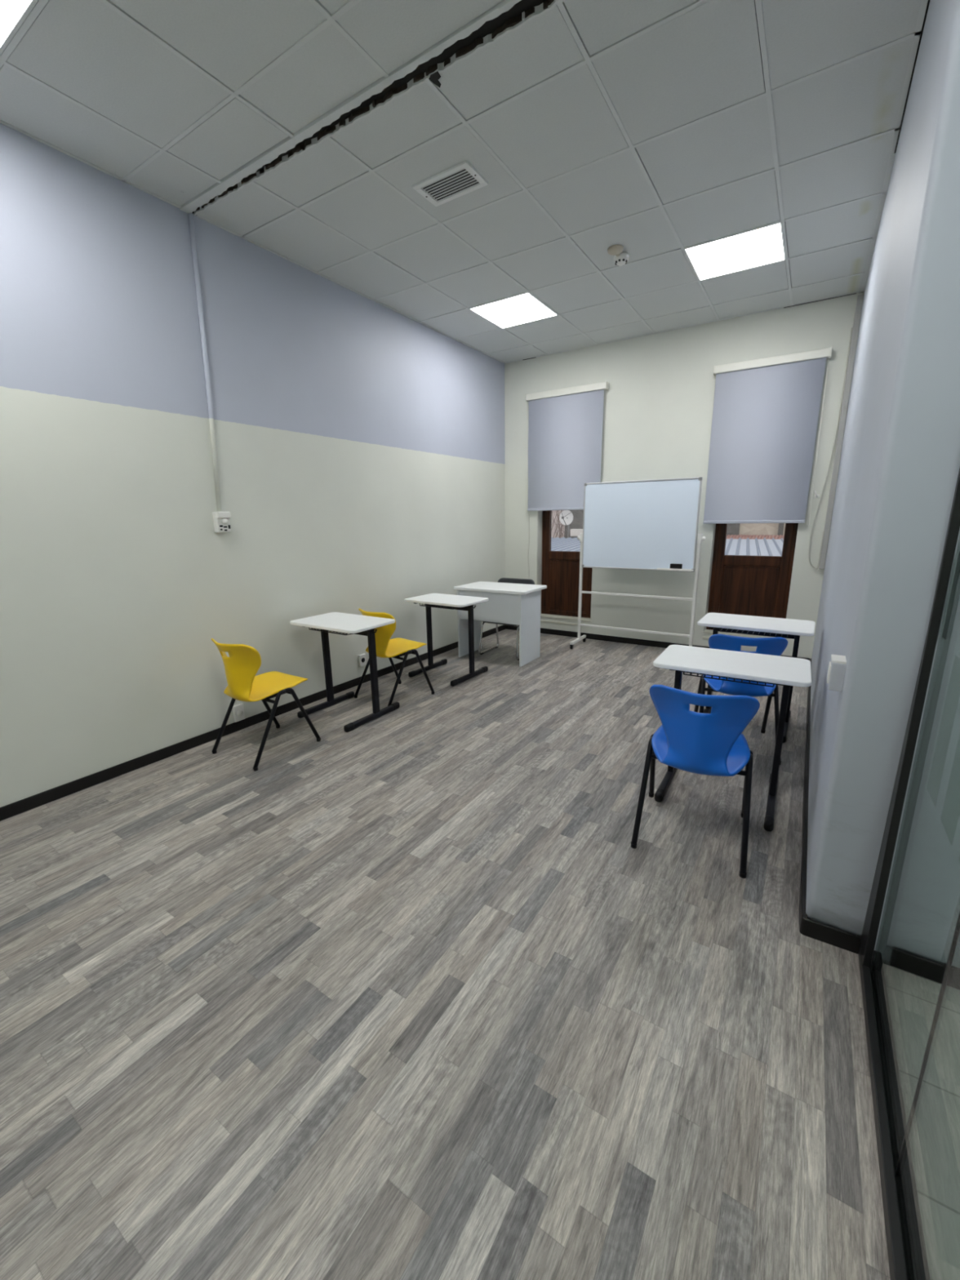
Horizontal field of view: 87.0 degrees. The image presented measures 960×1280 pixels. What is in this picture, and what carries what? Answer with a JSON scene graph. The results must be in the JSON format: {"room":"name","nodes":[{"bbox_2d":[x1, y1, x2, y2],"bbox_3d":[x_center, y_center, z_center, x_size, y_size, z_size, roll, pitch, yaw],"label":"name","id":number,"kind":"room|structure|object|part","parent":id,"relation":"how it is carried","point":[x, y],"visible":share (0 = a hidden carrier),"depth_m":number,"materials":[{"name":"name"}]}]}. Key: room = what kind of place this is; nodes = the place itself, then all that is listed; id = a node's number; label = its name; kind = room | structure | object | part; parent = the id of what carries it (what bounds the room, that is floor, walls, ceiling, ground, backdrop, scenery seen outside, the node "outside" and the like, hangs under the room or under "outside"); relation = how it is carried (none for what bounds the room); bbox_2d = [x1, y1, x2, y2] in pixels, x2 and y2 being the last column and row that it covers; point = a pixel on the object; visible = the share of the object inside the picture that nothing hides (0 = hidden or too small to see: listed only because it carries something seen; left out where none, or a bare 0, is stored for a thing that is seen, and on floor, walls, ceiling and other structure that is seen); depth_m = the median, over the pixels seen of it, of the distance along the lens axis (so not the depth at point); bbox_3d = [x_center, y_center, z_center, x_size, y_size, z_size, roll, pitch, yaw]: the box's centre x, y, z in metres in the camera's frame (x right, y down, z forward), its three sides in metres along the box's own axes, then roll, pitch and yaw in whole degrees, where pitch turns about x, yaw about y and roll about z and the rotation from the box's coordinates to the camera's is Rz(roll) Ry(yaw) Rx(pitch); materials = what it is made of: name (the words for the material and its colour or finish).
{"room":"classroom","nodes":[
{"label":"classroom","id":0,"kind":"room"},
{"bbox_2d":[0,123,505,807],"bbox_3d":[-1.714,-1.150,3.545,0.200,3.568,7.622,8,16,32],"label":"wall","id":1,"kind":"structure","parent":0,"point":[360,443],"depth_m":3.18,"materials":[{"name":"beige paint"}]},
{"bbox_2d":[188,213,221,511],"bbox_3d":[-1.728,-1.693,3.191,0.027,1.722,0.095,8,16,32],"label":"cable conduit","id":2,"kind":"object","parent":1,"relation":"attached to","point":[191,220],"visible":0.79,"depth_m":3.17,"materials":[{"name":"white plastic"}]},
{"bbox_2d":[212,511,231,532],"bbox_3d":[-1.714,-0.785,3.370,0.068,0.132,0.094,8,16,32],"label":"wall socket","id":3,"kind":"object","parent":1,"relation":"attached to","point":[221,521],"visible":1,"depth_m":3.35,"materials":[{"name":"white plastic"}]},
{"bbox_2d":[216,511,231,518],"bbox_3d":[-1.695,-0.827,3.346,0.016,0.041,0.094,8,16,32],"label":"hood","id":4,"kind":"object","parent":3,"relation":"attached to","point":[219,514],"depth_m":3.34,"materials":[{"name":"white plastic"}]},
{"bbox_3d":[-1.693,-0.787,3.358,0.020,0.037,0.038,8,16,32],"label":"knob","id":5,"kind":"part","parent":3,"relation":"part of","materials":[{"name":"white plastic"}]},
{"bbox_2d":[231,703,244,722],"bbox_3d":[-1.742,0.525,3.654,0.023,0.120,0.080,8,16,32],"label":"wall socket","id":6,"kind":"object","parent":1,"relation":"attached to","point":[238,713],"visible":0.94,"depth_m":3.64,"materials":[{"name":"white plastic"}]},
{"bbox_2d":[236,709,243,716],"bbox_3d":[-1.732,0.527,3.648,0.002,0.049,0.050,8,16,32],"label":"outlet","id":7,"kind":"object","parent":6,"relation":"attached to","point":[239,712],"depth_m":3.65,"materials":[{"name":"beige plastic"}]},
{"bbox_2d":[0,624,506,821],"bbox_3d":[-1.597,0.563,3.901,0.014,0.068,7.222,8,16,32],"label":"baseboard","id":8,"kind":"structure","parent":1,"relation":"attached to","point":[17,807],"depth_m":3.29,"materials":[{"name":"black plastic"}]},
{"bbox_2d":[358,653,366,666],"bbox_3d":[-1.078,0.183,4.635,0.025,0.105,0.075,8,16,32],"label":"wall socket","id":9,"kind":"object","parent":1,"relation":"attached to","point":[362,658],"visible":1,"depth_m":4.62,"materials":[{"name":"white plastic"}]},
{"bbox_2d":[0,0,929,363],"bbox_3d":[0.618,-2.381,1.691,5.800,0.254,7.622,8,16,32],"label":"ceiling","id":10,"kind":"structure","parent":0,"point":[304,131],"depth_m":2.42,"materials":[{"name":"tile"}]},
{"bbox_2d":[0,0,38,55],"bbox_3d":[-1.817,-2.211,1.597,0.596,0.024,0.596,8,16,32],"label":"recessed light","id":11,"kind":"object","parent":10,"relation":"in","point":[13,13],"visible":1,"depth_m":1.83,"materials":[{"name":"white plastic"}]},
{"bbox_2d":[0,0,31,45],"bbox_3d":[-1.817,-2.208,1.598,0.572,0.013,0.572,8,16,32],"label":"diffuser","id":12,"kind":"object","parent":11,"relation":"attached to","point":[13,13],"depth_m":1.84,"materials":[{"name":"white plastic"}]},
{"bbox_2d":[412,160,488,206],"bbox_3d":[-0.165,-2.513,2.797,0.364,0.014,0.216,8,16,32],"label":"ceiling vent","id":13,"kind":"object","parent":10,"relation":"in","point":[460,180],"visible":1,"depth_m":2.79,"materials":[{"name":"white metal"}]},
{"bbox_2d":[468,292,558,328],"bbox_3d":[0.309,-2.962,4.553,0.596,0.024,0.596,8,16,32],"label":"recessed light","id":14,"kind":"object","parent":10,"relation":"in","point":[525,308],"visible":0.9,"depth_m":4.54,"materials":[{"name":"white plastic"}]},
{"bbox_2d":[607,244,629,266],"bbox_3d":[0.970,-2.690,3.552,0.109,0.062,0.214,10,17,38],"label":"smoke detector","id":15,"kind":"object","parent":10,"relation":"attached to","point":[620,258],"visible":1,"depth_m":3.54,"materials":[{"name":"beige plastic"}]},
{"bbox_3d":[0.937,-2.697,3.507,0.108,0.026,0.108,8,16,32],"label":"plate","id":16,"kind":"part","parent":15,"relation":"part of","materials":[{"name":"beige plastic"}]},
{"bbox_2d":[683,222,786,280],"bbox_3d":[1.824,-2.756,3.604,0.596,0.024,0.596,8,16,32],"label":"recessed light","id":17,"kind":"object","parent":10,"relation":"in","point":[762,246],"visible":0.83,"depth_m":3.58,"materials":[{"name":"white plastic"}]},
{"bbox_2d":[0,629,959,1279],"bbox_3d":[0.671,0.962,2.502,5.800,0.120,7.622,8,16,32],"label":"floor","id":18,"kind":"structure","parent":0,"point":[407,993],"depth_m":1.54,"materials":[{"name":"laminate"}]},
{"bbox_2d":[211,638,320,771],"bbox_3d":[-1.426,0.342,3.311,0.472,0.770,0.525,8,16,32],"label":"chair","id":19,"kind":"object","parent":18,"relation":"on","point":[242,664],"visible":1,"depth_m":3.13,"materials":[{"name":"yellow plastic"},{"name":"black steel"}]},
{"bbox_3d":[-1.667,0.503,3.367,0.027,0.434,0.289,9,17,35],"label":"leg","id":20,"kind":"part","parent":19,"relation":"part of","materials":[{"name":"black metal"}]},
{"bbox_3d":[-1.306,0.552,3.140,0.039,0.434,0.288,8,16,32],"label":"leg","id":21,"kind":"part","parent":19,"relation":"part of","materials":[{"name":"black metal"}]},
{"bbox_3d":[-1.529,0.450,3.575,0.027,0.433,0.228,7,16,28],"label":"leg","id":22,"kind":"part","parent":19,"relation":"part of","materials":[{"name":"black metal"}]},
{"bbox_3d":[-1.311,0.345,3.268,0.024,0.028,0.160,8,16,32],"label":"mounting rail","id":23,"kind":"part","parent":19,"relation":"part of","materials":[{"name":"black plastic"}]},
{"bbox_3d":[-1.169,0.499,3.349,0.027,0.433,0.228,9,17,35],"label":"leg","id":24,"kind":"part","parent":19,"relation":"part of","materials":[{"name":"black metal"}]},
{"bbox_2d":[289,612,399,732],"bbox_3d":[-1.026,0.213,3.881,0.690,0.740,0.570,8,16,32],"label":"student desk","id":25,"kind":"object","parent":18,"relation":"on","point":[344,623],"visible":0.95,"depth_m":3.79,"materials":[{"name":"white laminate"}]},
{"bbox_3d":[-1.221,0.170,4.043,0.030,0.672,0.054,8,16,32],"label":"leg","id":26,"kind":"part","parent":25,"relation":"part of","materials":[{"name":"black metal"}]},
{"bbox_2d":[308,627,364,635],"bbox_3d":[-1.033,-0.098,3.802,0.404,0.043,0.296,8,16,32],"label":"wire basket","id":27,"kind":"object","parent":25,"relation":"on","point":[316,629],"depth_m":3.71,"materials":[{"name":"black metal"}]},
{"bbox_3d":[-0.793,0.229,3.775,0.030,0.672,0.054,8,16,32],"label":"leg","id":28,"kind":"part","parent":25,"relation":"part of","materials":[{"name":"black metal"}]},
{"bbox_2d":[354,608,435,706],"bbox_3d":[-0.732,0.102,4.253,0.472,0.770,0.525,11,18,40],"label":"chair","id":29,"kind":"object","parent":18,"relation":"on","point":[386,647],"visible":0.75,"depth_m":4.10,"materials":[{"name":"yellow plastic"},{"name":"black steel"}]},
{"bbox_3d":[-0.968,0.254,4.345,0.027,0.434,0.289,12,19,43],"label":"leg","id":30,"kind":"part","parent":29,"relation":"part of","materials":[{"name":"black metal"}]},
{"bbox_3d":[-0.798,0.206,4.529,0.027,0.433,0.228,10,17,37],"label":"leg","id":31,"kind":"part","parent":29,"relation":"part of","materials":[{"name":"black metal"}]},
{"bbox_3d":[-0.648,0.317,4.067,0.039,0.434,0.289,11,18,40],"label":"leg","id":32,"kind":"part","parent":29,"relation":"part of","materials":[{"name":"black metal"}]},
{"bbox_3d":[-0.625,0.110,4.192,0.024,0.028,0.160,11,18,40],"label":"mounting rail","id":33,"kind":"part","parent":29,"relation":"part of","materials":[{"name":"black plastic"}]},
{"bbox_3d":[-0.479,0.268,4.252,0.228,0.433,0.027,-14,19,-43],"label":"leg","id":34,"kind":"part","parent":29,"relation":"part of","materials":[{"name":"black metal"}]},
{"bbox_2d":[404,593,488,686],"bbox_3d":[-0.309,-0.028,4.826,0.690,0.740,0.570,8,16,34],"label":"student desk","id":35,"kind":"object","parent":18,"relation":"on","point":[431,600],"visible":1,"depth_m":4.73,"materials":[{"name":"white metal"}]},
{"bbox_3d":[-0.498,-0.072,4.994,0.030,0.672,0.054,8,16,34],"label":"leg","id":36,"kind":"part","parent":35,"relation":"part of","materials":[{"name":"black metal"}]},
{"bbox_2d":[419,603,457,609],"bbox_3d":[-0.317,-0.339,4.746,0.404,0.043,0.296,8,16,34],"label":"wire basket","id":37,"kind":"object","parent":35,"relation":"on","point":[424,605],"depth_m":4.69,"materials":[{"name":"black metal"}]},
{"bbox_3d":[-0.081,-0.010,4.711,0.030,0.672,0.054,8,16,34],"label":"leg","id":38,"kind":"part","parent":35,"relation":"part of","materials":[{"name":"black metal"}]},
{"bbox_2d":[453,581,546,666],"bbox_3d":[0.219,-0.195,5.424,0.845,0.766,0.540,8,16,31],"label":"desk","id":39,"kind":"object","parent":18,"relation":"on","point":[518,604],"visible":0.97,"depth_m":5.20,"materials":[{"name":"white laminate"}]},
{"bbox_3d":[-0.113,-0.217,5.594,0.018,0.738,0.445,8,16,31],"label":"panel","id":40,"kind":"part","parent":39,"relation":"part of","materials":[{"name":"white plastic"}]},
{"bbox_3d":[0.096,-0.341,5.192,0.726,0.313,0.018,8,16,31],"label":"modesty panel","id":41,"kind":"part","parent":39,"relation":"part of","materials":[{"name":"white laminate"}]},
{"bbox_3d":[0.517,-0.133,5.207,0.018,0.738,0.445,8,16,31],"label":"panel","id":42,"kind":"part","parent":39,"relation":"part of","materials":[{"name":"white plastic"}]},
{"bbox_2d":[478,577,534,660],"bbox_3d":[0.303,-0.246,5.541,0.496,0.807,0.460,8,16,32],"label":"chair","id":43,"kind":"object","parent":18,"relation":"on","point":[527,581],"visible":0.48,"depth_m":5.55,"materials":[{"name":"black plastic"}]},
{"bbox_3d":[0.112,-0.201,5.669,0.045,0.661,0.444,8,16,32],"label":"frame","id":44,"kind":"part","parent":43,"relation":"part of","materials":[{"name":"silver metal"}]},
{"bbox_3d":[0.302,-0.246,5.540,0.450,0.072,0.420,8,16,32],"label":"seat","id":45,"kind":"part","parent":43,"relation":"part of","materials":[{"name":"black plastic"}]},
{"bbox_3d":[0.402,-0.536,5.636,0.465,0.290,0.078,8,16,32],"label":"backrest","id":46,"kind":"part","parent":43,"relation":"part of","materials":[{"name":"black plastic"}]},
{"bbox_3d":[0.488,-0.150,5.434,0.045,0.661,0.444,8,16,32],"label":"frame","id":47,"kind":"part","parent":43,"relation":"part of","materials":[{"name":"silver metal"}]},
{"bbox_2d":[569,476,705,648],"bbox_3d":[1.648,-0.748,5.381,1.328,1.817,0.440,8,16,32],"label":"whiteboard","id":48,"kind":"object","parent":18,"relation":"on","point":[639,524],"visible":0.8,"depth_m":5.25,"materials":[{"name":"ceramic"}]},
{"bbox_3d":[1.147,-0.593,5.776,0.028,1.195,0.028,8,16,32],"label":"post","id":49,"kind":"part","parent":48,"relation":"part of","materials":[{"name":"white metal"}]},
{"bbox_3d":[1.639,-1.190,5.271,1.180,0.903,0.034,8,16,32],"label":"frame","id":50,"kind":"part","parent":48,"relation":"part of","materials":[{"name":"metal"}]},
{"bbox_2d":[657,568,693,571],"bbox_3d":[1.972,-0.714,5.116,0.343,0.020,0.060,8,16,32],"label":"tray","id":51,"kind":"object","parent":48,"relation":"on","point":[658,569],"depth_m":5.10,"materials":[{"name":"white plastic"}]},
{"bbox_2d":[670,563,682,568],"bbox_3d":[1.976,-0.739,5.101,0.112,0.058,0.042,8,16,32],"label":"eraser","id":52,"kind":"object","parent":48,"relation":"on","point":[674,566],"visible":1,"depth_m":5.08,"materials":[{"name":"black plastic"}]},
{"bbox_3d":[2.177,-0.453,5.130,0.028,1.195,0.028,8,16,32],"label":"post","id":53,"kind":"part","parent":48,"relation":"part of","materials":[{"name":"white metal"}]},
{"bbox_2d":[631,684,759,878],"bbox_3d":[1.007,0.539,2.337,0.472,0.770,0.525,6,15,27],"label":"chair","id":54,"kind":"object","parent":18,"relation":"on","point":[714,743],"visible":1,"depth_m":2.14,"materials":[{"name":"blue plastic"},{"name":"black steel"}]},
{"bbox_3d":[0.765,0.706,2.370,0.027,0.434,0.289,7,16,29],"label":"leg","id":55,"kind":"part","parent":54,"relation":"part of","materials":[{"name":"black metal"}]},
{"bbox_3d":[0.882,0.650,2.590,0.027,0.433,0.228,5,15,23],"label":"leg","id":56,"kind":"part","parent":54,"relation":"part of","materials":[{"name":"black metal"}]},
{"bbox_3d":[1.146,0.746,2.178,0.027,0.434,0.289,5,15,24],"label":"leg","id":57,"kind":"part","parent":54,"relation":"part of","materials":[{"name":"black metal"}]},
{"bbox_3d":[1.263,0.690,2.398,0.027,0.433,0.228,7,16,30],"label":"leg","id":58,"kind":"part","parent":54,"relation":"part of","materials":[{"name":"black metal"}]},
{"bbox_2d":[653,644,811,831],"bbox_3d":[1.292,0.467,2.679,0.690,0.740,0.570,7,16,31],"label":"student desk","id":59,"kind":"object","parent":18,"relation":"on","point":[786,672],"visible":0.93,"depth_m":2.55,"materials":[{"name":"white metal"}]},
{"bbox_3d":[1.095,0.426,2.837,0.030,0.672,0.054,7,16,31],"label":"leg","id":60,"kind":"part","parent":59,"relation":"part of","materials":[{"name":"black metal"}]},
{"bbox_2d":[683,671,774,687],"bbox_3d":[1.285,0.157,2.599,0.404,0.043,0.296,7,16,31],"label":"wire basket","id":61,"kind":"object","parent":59,"relation":"on","point":[691,673],"depth_m":2.48,"materials":[{"name":"black metal"}]},
{"bbox_3d":[1.527,0.482,2.576,0.030,0.672,0.054,7,16,31],"label":"leg","id":62,"kind":"part","parent":59,"relation":"part of","materials":[{"name":"black metal"}]},
{"bbox_2d":[693,633,787,764],"bbox_3d":[1.663,0.304,3.260,0.472,0.770,0.525,4,14,18],"label":"chair","id":63,"kind":"object","parent":18,"relation":"on","point":[766,646],"visible":0.47,"depth_m":3.07,"materials":[{"name":"blue plastic"},{"name":"black steel"}]},
{"bbox_3d":[1.507,0.421,3.493,0.027,0.433,0.228,3,14,15],"label":"leg","id":64,"kind":"part","parent":63,"relation":"part of","materials":[{"name":"black metal"}]},
{"bbox_3d":[1.424,0.480,3.259,0.027,0.434,0.289,4,15,21],"label":"leg","id":65,"kind":"part","parent":63,"relation":"part of","materials":[{"name":"black metal"}]},
{"bbox_3d":[1.912,0.447,3.357,0.027,0.433,0.228,5,15,22],"label":"leg","id":66,"kind":"part","parent":63,"relation":"part of","materials":[{"name":"black metal"}]},
{"bbox_3d":[1.830,0.506,3.123,0.027,0.434,0.289,3,14,16],"label":"leg","id":67,"kind":"part","parent":63,"relation":"part of","materials":[{"name":"black metal"}]},
{"bbox_2d":[697,612,815,742],"bbox_3d":[1.922,0.233,3.603,0.690,0.740,0.570,8,16,33],"label":"student desk","id":68,"kind":"object","parent":18,"relation":"on","point":[792,628],"visible":0.84,"depth_m":3.47,"materials":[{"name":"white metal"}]},
{"bbox_3d":[1.730,0.190,3.768,0.030,0.672,0.054,8,16,33],"label":"leg","id":69,"kind":"part","parent":68,"relation":"part of","materials":[{"name":"black metal"}]},
{"bbox_2d":[720,627,788,638],"bbox_3d":[1.914,-0.078,3.524,0.404,0.043,0.296,8,16,33],"label":"wire basket","id":70,"kind":"object","parent":68,"relation":"on","point":[728,630],"depth_m":3.49,"materials":[{"name":"black metal"}]},
{"bbox_3d":[2.153,0.249,3.493,0.030,0.672,0.054,8,16,33],"label":"leg","id":71,"kind":"part","parent":68,"relation":"part of","materials":[{"name":"black metal"}]},
{"bbox_2d":[504,291,864,658],"bbox_3d":[1.923,-1.694,5.549,3.684,3.568,0.200,8,16,32],"label":"wall","id":72,"kind":"structure","parent":0,"point":[658,402],"depth_m":5.33,"materials":[{"name":"beige paint"}]},
{"bbox_2d":[527,520,529,578],"bbox_3d":[0.621,-0.874,6.488,0.023,1.429,0.011,8,16,32],"label":"cable","id":73,"kind":"object","parent":72,"relation":"attached to","point":[529,521],"visible":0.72,"depth_m":6.41,"materials":[{"name":"white plastic"}]},
{"bbox_2d":[540,613,591,625],"bbox_3d":[1.078,-0.254,6.426,0.761,0.081,0.147,8,16,32],"label":"trim","id":74,"kind":"structure","parent":72,"relation":"attached to","point":[574,618],"depth_m":6.40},
{"bbox_2d":[541,510,592,617],"bbox_3d":[1.092,-1.468,6.195,0.731,2.392,0.137,8,16,32],"label":"door","id":75,"kind":"structure","parent":72,"relation":"in","point":[560,569],"depth_m":6.40,"materials":[{"name":"brown wood"}]},
{"bbox_3d":[1.113,-0.686,6.398,0.513,0.657,0.032,8,16,32],"label":"panel","id":76,"kind":"part","parent":75,"relation":"part of","materials":[{"name":"brown wood"}]},
{"bbox_2d":[525,381,608,521],"bbox_3d":[0.976,-2.136,5.895,0.982,1.461,0.075,8,16,32],"label":"roller blind","id":77,"kind":"object","parent":72,"relation":"attached to","point":[565,425],"visible":0.94,"depth_m":5.87,"materials":[{"name":"grey fabric"}]},
{"bbox_3d":[0.570,-2.158,6.151,0.024,1.397,0.036,8,16,32],"label":"bead chain","id":78,"kind":"part","parent":77,"relation":"part of","materials":[{"name":"beige plastic"}]},
{"bbox_3d":[0.980,-1.562,6.030,0.922,0.030,0.020,8,16,32],"label":"rail","id":79,"kind":"part","parent":77,"relation":"part of","materials":[{"name":"white metal"}]},
{"bbox_2d":[506,625,809,660],"bbox_3d":[1.809,0.017,5.927,3.456,0.068,0.014,8,16,32],"label":"baseboard","id":80,"kind":"structure","parent":72,"relation":"attached to","point":[548,631],"depth_m":6.06,"materials":[{"name":"black plastic"}]},
{"bbox_2d":[702,629,775,639],"bbox_3d":[2.784,-0.022,5.356,0.774,0.081,0.147,8,16,32],"label":"trim","id":81,"kind":"structure","parent":72,"relation":"attached to","point":[706,631],"depth_m":5.36,"materials":[{"name":"white"}]},
{"bbox_2d":[706,523,798,630],"bbox_3d":[2.798,-1.236,5.125,0.744,2.392,0.137,8,16,32],"label":"door","id":82,"kind":"structure","parent":72,"relation":"in","point":[740,584],"depth_m":5.28,"materials":[{"name":"brown wood"}]},
{"bbox_3d":[2.819,-0.454,5.328,0.526,0.657,0.032,8,16,32],"label":"panel","id":83,"kind":"part","parent":82,"relation":"part of","materials":[{"name":"brown wood"}]},
{"bbox_2d":[702,346,832,525],"bbox_3d":[2.686,-1.864,4.833,0.948,1.514,0.075,8,16,32],"label":"roller blind","id":84,"kind":"object","parent":72,"relation":"attached to","point":[766,411],"visible":1,"depth_m":4.80,"materials":[{"name":"grey fabric"}]},
{"bbox_3d":[2.685,-1.168,5.002,0.892,0.030,0.020,8,16,32],"label":"rail","id":85,"kind":"part","parent":84,"relation":"part of","materials":[{"name":"white metal"}]},
{"bbox_3d":[3.072,-1.779,4.592,0.024,1.450,0.036,8,16,32],"label":"bead chain","id":86,"kind":"part","parent":84,"relation":"part of","materials":[{"name":"beige plastic"}]},
{"bbox_2d":[813,490,819,497],"bbox_3d":[3.119,-1.350,4.688,0.045,0.067,0.056,8,16,32],"label":"holder","id":87,"kind":"object","parent":72,"relation":"attached to","point":[815,495],"visible":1,"depth_m":4.70,"materials":[{"name":"white plastic"}]},
{"bbox_2d":[818,293,863,568],"bbox_3d":[3.214,-1.784,4.519,0.045,2.288,0.050,8,16,32],"label":"cable trunking","id":88,"kind":"object","parent":72,"relation":"attached to","point":[860,297],"visible":0.97,"depth_m":4.48,"materials":[{"name":"white plastic"}]},
{"bbox_2d":[808,327,852,569],"bbox_3d":[3.148,-1.672,4.580,0.105,2.057,0.046,8,16,32],"label":"cable","id":89,"kind":"object","parent":88,"relation":"hanging from","point":[851,327],"visible":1,"depth_m":4.59,"materials":[{"name":"white plastic"}]},
{"bbox_2d":[805,0,959,968],"bbox_3d":[3.062,-0.951,2.410,2.116,3.568,4.002,8,16,32],"label":"wall","id":90,"kind":"structure","parent":0,"point":[900,464],"depth_m":1.52,"materials":[{"name":"white paint"}]},
{"bbox_2d":[799,658,862,954],"bbox_3d":[2.276,0.630,3.367,0.179,0.068,3.913,8,16,32],"label":"baseboard","id":91,"kind":"structure","parent":90,"relation":"attached to","point":[848,941],"depth_m":1.84,"materials":[{"name":"black plastic"}]},
{"bbox_2d":[826,654,846,692],"bbox_3d":[1.164,0.107,1.653,0.044,0.100,0.090,8,16,32],"label":"wall switch","id":92,"kind":"object","parent":90,"relation":"attached to","point":[837,666],"visible":0.91,"depth_m":1.62,"materials":[{"name":"grey plastic"}]},
{"bbox_2d":[857,467,959,1279],"bbox_3d":[0.419,-0.172,0.010,0.058,3.268,3.350,8,16,32],"label":"door frame","id":93,"kind":"structure","parent":90,"relation":"in","point":[906,1248],"depth_m":1.29,"materials":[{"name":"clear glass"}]},
{"bbox_3d":[0.431,1.401,0.370,0.058,0.040,3.300,8,16,32],"label":"floor rail","id":94,"kind":"part","parent":93,"relation":"part of","materials":[{"name":"metal"}]},
{"bbox_2d":[889,946,959,990],"bbox_3d":[2.075,1.146,1.248,1.670,0.070,0.017,8,16,32],"label":"baseboard","id":95,"kind":"structure","parent":90,"relation":"attached to","point":[910,962],"depth_m":1.64,"materials":[{"name":"black plastic"}]},
{"label":"outside","id":96,"kind":"structure","parent":0,"visible":0},
{"bbox_3d":[13.697,-2.836,32.309,85.000,0.200,56.100,8,16,32],"label":"ground","id":97,"kind":"structure","parent":96,"visible":0},
{"bbox_2d":[551,510,564,537],"bbox_3d":[5.150,-8.882,34.041,21.400,11.000,4.000,8,16,32],"label":"building","id":98,"kind":"structure","parent":97,"relation":"on","point":[553,511],"depth_m":32.17,"materials":[{"name":"stone"}]},
{"bbox_2d":[551,510,564,537],"bbox_3d":[3.158,-4.536,23.458,3.663,7.628,2.691,8,16,32],"label":"bare tree","id":99,"kind":"object","parent":97,"relation":"on","point":[557,515],"visible":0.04,"depth_m":22.26,"materials":[{"name":"grey plant"}]},
{"bbox_2d":[551,510,564,537],"bbox_3d":[3.896,-4.750,26.331,3.414,6.659,4.350,2,14,12],"label":"bare tree","id":100,"kind":"object","parent":97,"relation":"on","point":[559,527],"visible":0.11,"depth_m":26.10,"materials":[{"name":"grey plant"}]},
{"bbox_2d":[564,509,583,537],"bbox_3d":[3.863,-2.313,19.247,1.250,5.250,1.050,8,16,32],"label":"building","id":101,"kind":"structure","parent":97,"relation":"on","point":[575,527],"depth_m":18.56,"materials":[{"name":"concrete"}]},
{"bbox_2d":[551,537,783,556],"bbox_3d":[1.914,-0.322,13.226,28.000,4.280,8.600,6,15,26],"label":"metal roof","id":102,"kind":"structure","parent":97,"relation":"on","point":[754,547],"depth_m":12.85,"materials":[{"name":"metal"}]},
{"bbox_2d":[559,510,573,537],"bbox_3d":[2.892,-3.886,17.121,0.428,0.990,0.424,-4,14,-12],"label":"satellite dish","id":103,"kind":"object","parent":102,"relation":"on","point":[566,517],"visible":0.98,"depth_m":17.15,"materials":[{"name":"metal"}]},
{"bbox_3d":[2.940,-4.144,17.142,0.500,0.500,0.095,8,16,32],"label":"dish","id":104,"kind":"part","parent":103,"relation":"part of","materials":[{"name":"metal"}]},
{"bbox_2d":[726,534,784,539],"bbox_3d":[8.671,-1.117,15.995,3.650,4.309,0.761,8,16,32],"label":"tiled roof edge","id":105,"kind":"object","parent":97,"relation":"on","point":[728,536],"visible":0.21,"depth_m":15.71,"materials":[{"name":"red tile"}]},
{"bbox_2d":[726,523,785,535],"bbox_3d":[11.025,-3.864,17.212,5.800,9.000,3.200,8,16,32],"label":"stone building","id":106,"kind":"structure","parent":97,"relation":"on","point":[733,529],"depth_m":16.78,"materials":[{"name":"beige stone"}]}
]}

